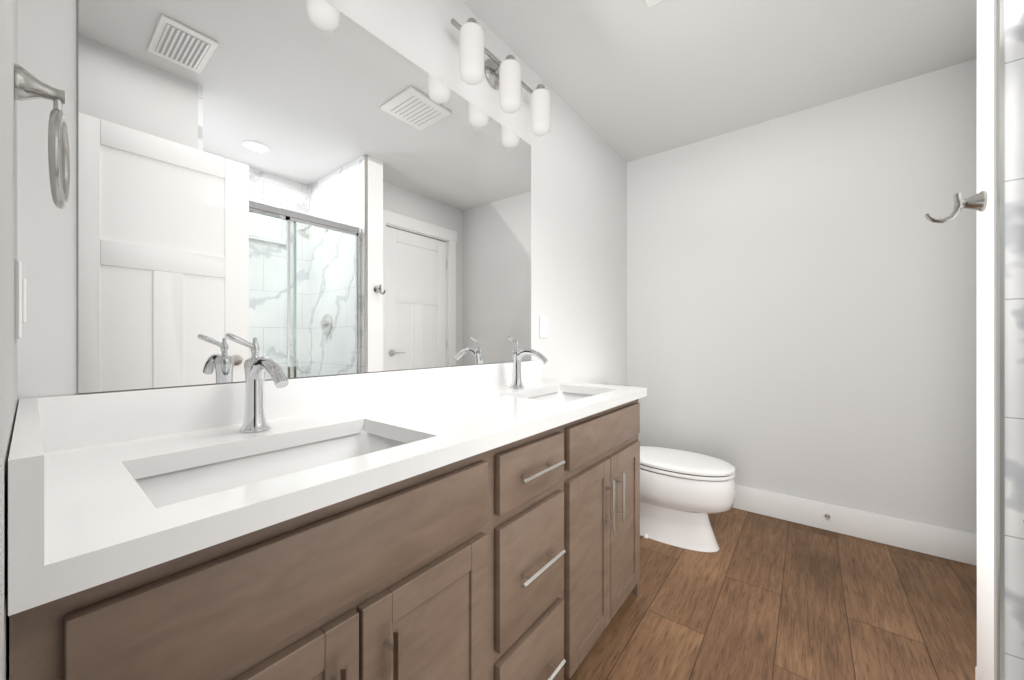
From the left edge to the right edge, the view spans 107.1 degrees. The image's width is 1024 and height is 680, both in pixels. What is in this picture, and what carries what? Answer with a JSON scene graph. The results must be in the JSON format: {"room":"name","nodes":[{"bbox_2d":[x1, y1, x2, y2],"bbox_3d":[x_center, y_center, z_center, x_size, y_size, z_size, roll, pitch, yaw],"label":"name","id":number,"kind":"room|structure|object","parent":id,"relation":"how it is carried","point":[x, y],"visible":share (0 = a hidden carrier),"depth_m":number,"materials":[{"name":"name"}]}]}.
{"room":"bathroom","nodes":[
{"label":"bathroom","id":0,"kind":"room"},
{"bbox_2d":[0,0,17,679],"bbox_3d":[-0.670,-0.140,0.432,0.660,2.510,0.120,0,0,38],"label":"wall","id":1,"kind":"structure","parent":0,"point":[8,200],"depth_m":0.36,"materials":[{"name":"white paint"}]},
{"bbox_2d":[15,259,26,339],"bbox_3d":[-0.756,-0.060,0.582,0.075,0.119,0.010,0,0,38],"label":"plate","id":2,"kind":"object","parent":1,"relation":"attached to","point":[20,300],"visible":0.98,"depth_m":0.56,"materials":[{"name":"grey plastic"}]},
{"bbox_2d":[8,397,47,571],"bbox_3d":[-0.654,0.157,0.510,0.550,0.101,0.020,0,0,38],"label":"backsplash","id":3,"kind":"structure","parent":1,"relation":"attached to","point":[28,454],"depth_m":0.34,"materials":[{"name":"white stone"}]},
{"bbox_2d":[14,64,69,208],"bbox_3d":[-0.695,-0.297,0.563,0.143,0.193,0.054,0,0,38],"label":"towel ring","id":4,"kind":"object","parent":1,"relation":"attached to","point":[28,85],"visible":1,"depth_m":0.55,"materials":[{"name":"silver metal"}]},
{"bbox_2d":[18,0,626,402],"bbox_3d":[-0.437,-0.140,1.361,0.120,2.510,4.431,0,0,38],"label":"wall","id":5,"kind":"structure","parent":0,"point":[578,231],"depth_m":1.56,"materials":[{"name":"white paint"}]},
{"bbox_2d":[19,360,541,451],"bbox_3d":[-0.367,0.157,1.335,0.018,0.101,1.672,0,0,38],"label":"backsplash","id":6,"kind":"structure","parent":5,"relation":"attached to","point":[77,420],"depth_m":0.91,"materials":[{"name":"white stone"}]},
{"bbox_2d":[78,0,530,392],"bbox_3d":[-0.375,-0.446,1.338,0.006,1.100,1.526,0,0,38],"label":"mirror","id":7,"kind":"object","parent":5,"relation":"attached to","point":[302,188],"visible":1,"depth_m":1.02,"materials":[{"name":"silver mirror"}]},
{"bbox_2d":[451,18,550,135],"bbox_3d":[-0.028,-1.130,1.665,0.148,0.260,0.596,0,0,38],"label":"sconce","id":8,"kind":"object","parent":5,"relation":"attached to","point":[504,77],"visible":1,"depth_m":1.61,"materials":[{"name":"white glass"}]},
{"bbox_2d":[539,316,547,337],"bbox_3d":[0.171,-0.070,2.030,0.010,0.119,0.075,0,0,38],"label":"plate","id":9,"kind":"object","parent":5,"relation":"attached to","point":[543,326],"visible":1,"depth_m":2.02,"materials":[{"name":"grey plastic"}]},
{"bbox_2d":[461,0,976,161],"bbox_3d":[0.645,-1.445,0.513,2.870,0.100,4.431,0,0,38],"label":"ceiling","id":10,"kind":"structure","parent":0,"point":[629,80],"depth_m":1.84,"materials":[{"name":"white paint"}]},
{"bbox_2d":[645,0,661,6],"bbox_3d":[0.592,-1.384,1.361,0.300,0.021,0.300,0,0,38],"label":"ceiling vent","id":11,"kind":"object","parent":10,"relation":"in","point":[650,3],"visible":1,"depth_m":1.54,"materials":[{"name":"white plastic"}]},
{"bbox_2d":[564,508,976,679],"bbox_3d":[0.645,1.165,0.513,2.870,0.100,4.431,0,0,38],"label":"floor","id":12,"kind":"structure","parent":0,"point":[755,596],"depth_m":1.55,"materials":[{"name":"brown wood"}]},
{"bbox_2d":[8,392,646,679],"bbox_3d":[-0.147,0.679,1.154,0.588,0.872,1.660,0,0,38],"label":"bathroom vanity","id":13,"kind":"object","parent":12,"relation":"on","point":[475,522],"depth_m":0.67,"materials":[{"name":"brown wood"}]},
{"bbox_2d":[8,380,646,599],"bbox_3d":[-0.151,0.225,1.165,0.568,0.035,1.672,0,0,38],"label":"countertop","id":14,"kind":"structure","parent":13,"relation":"on","point":[100,516],"depth_m":0.65,"materials":[{"name":"white stone"}]},
{"bbox_2d":[225,333,288,432],"bbox_3d":[-0.550,0.096,0.823,0.190,0.222,0.087,0,0,38],"label":"faucet","id":15,"kind":"object","parent":14,"relation":"on","point":[256,366],"visible":1,"depth_m":0.85,"materials":[{"name":"silver metal"}]},
{"bbox_2d":[132,424,415,503],"bbox_3d":[-0.415,0.310,0.733,0.326,0.159,0.486,0,0,38],"label":"sink","id":16,"kind":"object","parent":14,"relation":"in","point":[179,479],"depth_m":0.80,"materials":[{"name":"white ceramic"}]},
{"bbox_2d":[508,336,547,387],"bbox_3d":[0.064,0.096,1.605,0.190,0.222,0.087,0,0,38],"label":"faucet","id":17,"kind":"object","parent":14,"relation":"on","point":[518,354],"visible":0.98,"depth_m":1.64,"materials":[{"name":"silver metal"}]},
{"bbox_2d":[528,388,595,399],"bbox_3d":[0.199,0.310,1.516,0.326,0.159,0.486,0,0,38],"label":"sink","id":18,"kind":"object","parent":14,"relation":"in","point":[553,393],"depth_m":1.73,"materials":[{"name":"white ceramic"}]},
{"bbox_2d":[605,384,735,551],"bbox_3d":[0.841,0.709,2.220,0.819,0.812,0.456,0,0,38],"label":"toilet","id":19,"kind":"object","parent":12,"relation":"on","point":[683,494],"visible":0.6,"depth_m":2.02,"materials":[{"name":"white ceramic"}]},
{"bbox_2d":[627,59,976,533],"bbox_3d":[2.023,-0.140,2.171,2.750,2.510,0.120,0,0,38],"label":"wall","id":20,"kind":"structure","parent":0,"point":[802,304],"depth_m":2.23,"materials":[{"name":"white paint"}]},
{"bbox_2d":[825,514,829,522],"bbox_3d":[1.819,1.030,2.179,0.026,0.025,0.088,0,0,38],"label":"door stop","id":21,"kind":"object","parent":20,"relation":"attached to","point":[827,516],"visible":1,"depth_m":2.20,"materials":[{"name":"silver metal"}]},
{"bbox_2d":[732,484,976,565],"bbox_3d":[1.619,1.038,2.402,1.830,0.155,0.016,0,0,38],"label":"baseboard","id":22,"kind":"structure","parent":20,"relation":"attached to","point":[947,543],"depth_m":2.11,"materials":[{"name":"white paint"}]},
{"bbox_2d":[977,0,995,679],"bbox_3d":[1.686,-0.140,0.763,0.940,2.510,0.130,0,0,38],"label":"wall","id":23,"kind":"structure","parent":0,"point":[986,347],"depth_m":1.04,"materials":[{"name":"white paint"}]},
{"bbox_2d":[925,191,986,222],"bbox_3d":[1.278,-0.382,1.096,0.113,0.080,0.056,0,0,38],"label":"robe hook","id":24,"kind":"object","parent":23,"relation":"attached to","point":[978,202],"visible":1,"depth_m":1.08,"materials":[{"name":"silver metal"}]},
{"bbox_2d":[996,0,1004,679],"bbox_3d":[1.276,-0.140,0.988,0.008,2.510,0.022,0,0,38],"label":"trim","id":25,"kind":"structure","parent":23,"relation":"attached to","point":[1000,339],"depth_m":0.98,"materials":[{"name":"silver metal"}]},
{"bbox_2d":[1005,0,1023,679],"bbox_3d":[1.645,-0.140,0.700,0.928,2.510,0.020,0,0,38],"label":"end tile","id":26,"kind":"structure","parent":23,"relation":"attached to","point":[1014,339],"depth_m":0.97,"materials":[{"name":"tile"}]}
]}

